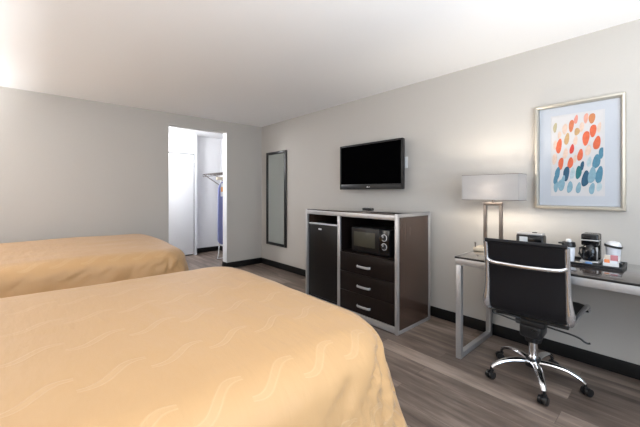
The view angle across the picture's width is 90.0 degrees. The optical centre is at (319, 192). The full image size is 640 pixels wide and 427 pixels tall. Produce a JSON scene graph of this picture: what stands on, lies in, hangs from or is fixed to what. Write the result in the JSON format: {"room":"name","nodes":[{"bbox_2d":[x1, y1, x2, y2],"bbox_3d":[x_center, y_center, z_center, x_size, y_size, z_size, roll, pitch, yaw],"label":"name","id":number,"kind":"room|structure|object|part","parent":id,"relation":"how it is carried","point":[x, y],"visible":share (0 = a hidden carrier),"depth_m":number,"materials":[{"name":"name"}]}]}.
{"room":"hotel room","nodes":[
{"label":"hotel room","id":0,"kind":"room"},
{"bbox_2d":[0,86,261,262],"bbox_3d":[-2.707,0.046,4.382,4.304,2.440,0.150,0,0,-42],"label":"wall","id":1,"kind":"structure","parent":0,"point":[70,167],"depth_m":4.15,"materials":[{"name":"paint"}]},
{"bbox_2d":[223,132,226,262],"bbox_3d":[-1.938,0.134,5.071,0.916,2.265,0.148,0,0,-42],"label":"trim","id":2,"kind":"structure","parent":1,"relation":"attached to","point":[224,134],"depth_m":5.35,"materials":[{"name":"white paint"}]},
{"bbox_2d":[222,257,260,267],"bbox_3d":[-2.707,1.216,4.374,4.292,0.100,0.162,0,0,-42],"label":"baseboard","id":3,"kind":"structure","parent":1,"relation":"attached to","point":[255,260],"depth_m":5.50,"materials":[{"name":"black plastic"}]},
{"bbox_2d":[169,132,196,254],"bbox_3d":[-3.019,0.046,6.173,1.225,2.440,0.170,0,0,-42],"label":"door frame","id":4,"kind":"structure","parent":0,"point":[179,143],"depth_m":6.42,"materials":[{"name":"white paint"}]},
{"bbox_2d":[169,153,194,254],"bbox_3d":[-2.857,0.240,6.224,0.812,2.008,0.055,0,0,-42],"label":"door","id":5,"kind":"structure","parent":4,"relation":"in","point":[181,166],"depth_m":6.32,"materials":[{"name":"white paint"}]},
{"bbox_2d":[197,136,219,247],"bbox_3d":[-2.894,0.046,6.467,1.804,2.440,0.100,0,0,-42],"label":"wall","id":6,"kind":"structure","parent":0,"point":[208,149],"depth_m":6.84,"materials":[{"name":"white paint"}]},
{"bbox_2d":[197,246,217,252],"bbox_3d":[-2.400,1.216,6.833,0.579,0.100,0.012,0,0,-42],"label":"baseboard","id":7,"kind":"structure","parent":6,"relation":"attached to","point":[214,248],"depth_m":6.83,"materials":[{"name":"black plastic"}]},
{"bbox_2d":[0,0,639,138],"bbox_3d":[-1.110,-1.224,2.596,4.504,0.100,8.250,0,0,-42],"label":"ceiling","id":8,"kind":"structure","parent":0,"point":[258,63],"depth_m":2.55,"materials":[{"name":"paint"}]},
{"bbox_2d":[185,250,639,426],"bbox_3d":[-1.110,1.306,2.596,4.504,0.080,8.250,0,0,-42],"label":"floor","id":9,"kind":"structure","parent":0,"point":[433,387],"depth_m":2.13,"materials":[{"name":"brown wood"}]},
{"bbox_2d":[0,234,188,297],"bbox_3d":[-2.585,0.886,2.988,2.447,0.760,1.997,0,0,-42],"label":"bed","id":10,"kind":"object","parent":9,"relation":"on","point":[27,267],"visible":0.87,"depth_m":2.68,"materials":[{"name":"fabric"}]},
{"bbox_2d":[0,267,407,426],"bbox_3d":[-0.965,0.894,1.241,2.454,0.745,1.931,0,0,-42],"label":"bed","id":11,"kind":"object","parent":9,"relation":"on","point":[209,346],"visible":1,"depth_m":1.09,"materials":[{"name":"fabric"}]},
{"bbox_2d":[216,177,222,259],"bbox_3d":[-1.809,0.486,6.189,0.420,1.560,0.084,0,0,-42],"label":"ironing board","id":12,"kind":"object","parent":9,"relation":"on","point":[220,188],"visible":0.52,"depth_m":6.09,"materials":[{"name":"fabric"}]},
{"bbox_2d":[306,207,429,335],"bbox_3d":[0.456,0.729,3.481,0.590,1.075,1.283,0,0,-42],"label":"base cabinet","id":13,"kind":"object","parent":9,"relation":"on","point":[391,294],"visible":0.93,"depth_m":3.07,"materials":[{"name":"laminate"}]},
{"bbox_2d":[309,220,336,303],"bbox_3d":[0.209,0.776,3.744,0.498,0.857,0.465,0,0,-42],"label":"mini fridge","id":14,"kind":"object","parent":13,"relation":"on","point":[323,234],"visible":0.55,"depth_m":3.58,"materials":[{"name":"black metal"}]},
{"bbox_3d":[0.051,0.721,3.959,0.549,1.031,0.018,0,0,-42],"label":"panel","id":15,"kind":"part","parent":13,"relation":"part of","materials":[{"name":"brown laminate"}]},
{"bbox_3d":[0.415,1.117,3.107,0.031,0.024,0.168,0,0,-42],"label":"handle","id":16,"kind":"part","parent":13,"relation":"part of","materials":[{"name":"silver metal"}]},
{"bbox_3d":[0.415,0.923,3.107,0.031,0.024,0.168,0,0,-42],"label":"handle","id":17,"kind":"part","parent":13,"relation":"part of","materials":[{"name":"silver metal"}]},
{"bbox_3d":[0.415,0.727,3.107,0.031,0.024,0.168,0,0,-42],"label":"handle","id":18,"kind":"part","parent":13,"relation":"part of","materials":[{"name":"silver metal"}]},
{"bbox_3d":[0.468,0.198,3.491,0.559,0.013,1.275,0,0,-42],"label":"panel","id":19,"kind":"part","parent":13,"relation":"part of","materials":[{"name":"metal"}]},
{"bbox_3d":[0.609,1.101,3.258,0.460,0.190,0.680,0,0,-42],"label":"drawer","id":20,"kind":"part","parent":13,"relation":"part of","materials":[{"name":"brown laminate"}]},
{"bbox_3d":[0.609,0.907,3.258,0.460,0.190,0.680,0,0,-42],"label":"drawer","id":21,"kind":"part","parent":13,"relation":"part of","materials":[{"name":"brown laminate"}]},
{"bbox_3d":[0.609,0.711,3.258,0.460,0.194,0.680,0,0,-42],"label":"drawer","id":22,"kind":"part","parent":13,"relation":"part of","materials":[{"name":"brown laminate"}]},
{"bbox_2d":[341,248,394,260],"bbox_3d":[0.649,0.613,3.290,0.528,0.017,0.692,0,0,-42],"label":"shelf","id":23,"kind":"object","parent":13,"relation":"attached to","point":[344,251],"depth_m":3.12,"materials":[{"name":"brown laminate"}]},
{"bbox_2d":[352,225,394,256],"bbox_3d":[0.596,0.478,3.213,0.350,0.253,0.467,0,0,-42],"label":"microwave","id":24,"kind":"object","parent":13,"relation":"on","point":[373,239],"visible":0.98,"depth_m":3.08,"materials":[{"name":"black plastic"}]},
{"bbox_3d":[0.448,0.472,3.160,0.019,0.237,0.349,0,0,-42],"label":"door","id":25,"kind":"part","parent":24,"relation":"part of","materials":[{"name":"black glass"}]},
{"bbox_3d":[0.604,0.472,2.985,0.019,0.237,0.116,0,0,-42],"label":"control panel","id":26,"kind":"part","parent":24,"relation":"part of","materials":[{"name":"black plastic"}]},
{"bbox_3d":[0.669,0.721,3.672,0.010,1.031,1.234,0,0,-42],"label":"panel","id":27,"kind":"part","parent":13,"relation":"part of","materials":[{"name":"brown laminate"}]},
{"bbox_3d":[0.886,0.721,3.025,0.549,1.031,0.018,0,0,-42],"label":"panel","id":28,"kind":"part","parent":13,"relation":"part of","materials":[{"name":"brown laminate"}]},
{"bbox_2d":[483,238,593,406],"bbox_3d":[1.486,0.785,2.186,0.656,0.962,0.589,0,0,-44],"label":"office chair","id":29,"kind":"object","parent":9,"relation":"on","point":[528,282],"visible":1,"depth_m":2.03,"materials":[{"name":"black leather"}]},
{"bbox_3d":[1.324,0.573,2.377,0.625,0.508,0.048,0,0,-45],"label":"rail","id":30,"kind":"part","parent":29,"relation":"part of","materials":[{"name":"metal"}]},
{"bbox_3d":[1.273,0.839,2.180,0.185,0.067,0.027,0,0,33],"label":"tilt lever","id":31,"kind":"part","parent":29,"relation":"part of","materials":[{"name":"black plastic"}]},
{"bbox_3d":[1.291,1.159,2.186,0.246,0.080,0.052,0,0,6],"label":"arm","id":32,"kind":"part","parent":29,"relation":"part of","materials":[{"name":"silver metal"}]},
{"bbox_3d":[1.413,1.159,2.322,0.052,0.080,0.246,0,0,-12],"label":"arm","id":33,"kind":"part","parent":29,"relation":"part of","materials":[{"name":"silver metal"}]},
{"bbox_3d":[1.295,0.552,2.025,0.088,0.465,0.416,0,0,-44],"label":"backrest","id":34,"kind":"part","parent":29,"relation":"part of","materials":[{"name":"black leather"}]},
{"bbox_3d":[1.514,0.797,2.235,0.546,0.060,0.472,0,0,-44],"label":"seat","id":35,"kind":"part","parent":29,"relation":"part of","materials":[{"name":"black leather"}]},
{"bbox_3d":[1.383,1.159,2.027,0.052,0.080,0.246,0,0,24],"label":"arm","id":36,"kind":"part","parent":29,"relation":"part of","materials":[{"name":"silver metal"}]},
{"bbox_3d":[1.576,1.159,2.256,0.246,0.080,0.052,0,0,-34],"label":"arm","id":37,"kind":"part","parent":29,"relation":"part of","materials":[{"name":"silver metal"}]},
{"bbox_3d":[1.568,1.159,2.072,0.246,0.080,0.052,0,0,38],"label":"arm","id":38,"kind":"part","parent":29,"relation":"part of","materials":[{"name":"silver metal"}]},
{"bbox_3d":[1.576,0.907,2.037,0.016,0.054,0.231,0,0,-44],"label":"height lever","id":39,"kind":"part","parent":29,"relation":"part of","materials":[{"name":"black plastic"}]},
{"bbox_3d":[1.648,0.573,2.039,0.625,0.508,0.048,0,0,-43],"label":"rail","id":40,"kind":"part","parent":29,"relation":"part of","materials":[{"name":"metal"}]},
{"bbox_2d":[454,250,639,358],"bbox_3d":[1.813,0.877,2.054,0.629,0.778,1.647,0,0,-42],"label":"desk","id":41,"kind":"object","parent":9,"relation":"on","point":[627,281],"visible":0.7,"depth_m":2.14,"materials":[{"name":"metal"}]},
{"bbox_2d":[462,173,526,251],"bbox_3d":[1.429,0.171,2.642,0.190,0.635,0.432,0,0,-42],"label":"table lamp","id":42,"kind":"object","parent":41,"relation":"on","point":[511,186],"visible":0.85,"depth_m":2.58,"materials":[{"name":"fabric"}]},
{"bbox_3d":[1.428,0.269,2.641,0.025,0.374,0.146,0,0,-42],"label":"stem frame","id":43,"kind":"part","parent":42,"relation":"part of","materials":[{"name":"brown metal"}]},
{"bbox_3d":[1.429,-0.042,2.642,0.188,0.210,0.430,0,0,-42],"label":"lamp shade","id":44,"kind":"part","parent":42,"relation":"part of","materials":[{"name":"fabric"}]},
{"bbox_2d":[516,231,545,242],"bbox_3d":[1.653,0.397,2.507,0.104,0.182,0.180,0,0,-42],"label":"clock radio","id":45,"kind":"object","parent":41,"relation":"on","point":[521,236],"visible":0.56,"depth_m":2.46,"materials":[{"name":"black plastic"}]},
{"bbox_3d":[1.641,0.369,2.446,0.004,0.035,0.085,0,0,-42],"label":"button panel","id":46,"kind":"part","parent":45,"relation":"part of","materials":[{"name":"black plastic"}]},
{"bbox_2d":[571,256,626,271],"bbox_3d":[1.828,0.476,2.187,0.250,0.024,0.375,0,0,-42],"label":"tray","id":47,"kind":"object","parent":41,"relation":"on","point":[576,258],"visible":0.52,"depth_m":2.07,"materials":[{"name":"black plastic"}]},
{"bbox_2d":[558,239,575,261],"bbox_3d":[1.744,0.403,2.252,0.080,0.158,0.089,0,0,-26],"label":"paper cup","id":48,"kind":"object","parent":47,"relation":"on","point":[571,245],"visible":0.65,"depth_m":2.22,"materials":[{"name":"white paper"}]},
{"bbox_3d":[1.746,0.362,2.248,0.080,0.034,0.080,0,0,-42],"label":"lid","id":49,"kind":"part","parent":48,"relation":"part of","materials":[{"name":"black plastic"}]},
{"bbox_2d":[578,232,602,264],"bbox_3d":[1.859,0.382,2.201,0.154,0.201,0.113,0,0,-42],"label":"coffee maker","id":50,"kind":"object","parent":47,"relation":"on","point":[591,242],"visible":0.94,"depth_m":2.16,"materials":[{"name":"plastic"}]},
{"bbox_2d":[603,254,619,266],"bbox_3d":[1.871,0.445,2.054,0.084,0.075,0.075,0,0,-42],"label":"condiment caddy","id":51,"kind":"object","parent":47,"relation":"on","point":[604,263],"visible":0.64,"depth_m":2.03,"materials":[{"name":"white plastic"}]},
{"bbox_2d":[610,255,617,260],"bbox_3d":[1.867,0.437,2.031,0.010,0.078,0.036,0,0,-42],"label":"packet","id":52,"kind":"object","parent":51,"relation":"in","point":[612,257],"visible":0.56,"depth_m":2.03,"materials":[{"name":"pink paper"}]},
{"bbox_2d":[604,241,622,258],"bbox_3d":[1.940,0.402,2.116,0.092,0.160,0.093,0,0,-42],"label":"ice bucket","id":53,"kind":"object","parent":47,"relation":"on","point":[612,247],"visible":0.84,"depth_m":2.09,"materials":[{"name":"white plastic"}]},
{"bbox_3d":[1.940,0.336,2.116,0.080,0.029,0.080,0,0,-42],"label":"dome lid","id":54,"kind":"part","parent":53,"relation":"part of","materials":[{"name":"white plastic"}]},
{"bbox_2d":[220,19,639,364],"bbox_3d":[0.532,0.046,4.063,0.100,2.440,8.250,0,0,-42],"label":"wall","id":55,"kind":"structure","parent":0,"point":[479,119],"depth_m":2.95,"materials":[{"name":"paint"}]},
{"bbox_2d":[203,172,222,184],"bbox_3d":[-1.913,-0.205,6.371,0.470,0.344,0.958,0,0,-42],"label":"closet shelf","id":56,"kind":"object","parent":55,"relation":"attached to","point":[219,173],"visible":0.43,"depth_m":6.37,"materials":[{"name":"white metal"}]},
{"bbox_2d":[266,150,286,247],"bbox_3d":[-0.739,0.103,5.387,0.029,1.583,0.580,0,0,-42],"label":"wall mirror","id":57,"kind":"object","parent":55,"relation":"attached to","point":[276,162],"visible":1,"depth_m":5.37,"materials":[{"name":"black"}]},
{"bbox_2d":[340,137,404,189],"bbox_3d":[0.614,-0.312,3.798,0.130,0.550,0.935,0,0,-42],"label":"television","id":58,"kind":"object","parent":55,"relation":"attached to","point":[377,164],"visible":1,"depth_m":3.70,"materials":[{"name":"black plastic"}]},
{"bbox_2d":[405,157,407,167],"bbox_3d":[0.938,-0.331,3.526,0.010,0.125,0.064,0,0,-42],"label":"outlet plate","id":59,"kind":"object","parent":55,"relation":"attached to","point":[406,158],"visible":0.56,"depth_m":3.51,"materials":[{"name":"white plastic"}]},
{"bbox_2d":[261,257,639,379],"bbox_3d":[1.058,1.216,3.390,0.012,0.100,6.346,0,0,-42],"label":"baseboard","id":60,"kind":"structure","parent":55,"relation":"attached to","point":[625,368],"depth_m":2.54,"materials":[{"name":"black plastic"}]},
{"bbox_2d":[535,92,626,210],"bbox_3d":[1.923,-0.281,2.396,0.045,0.816,0.535,0,0,-42],"label":"framed art","id":61,"kind":"object","parent":55,"relation":"attached to","point":[581,145],"visible":1,"depth_m":2.37,"materials":[{"name":"paper"}]},
{"bbox_2d":[552,110,603,194],"bbox_3d":[1.926,-0.285,2.403,0.001,0.613,0.308,0,0,-42],"label":"print","id":62,"kind":"object","parent":61,"relation":"attached to","point":[577,136],"depth_m":2.39,"materials":[{"name":"paper"}]}
]}

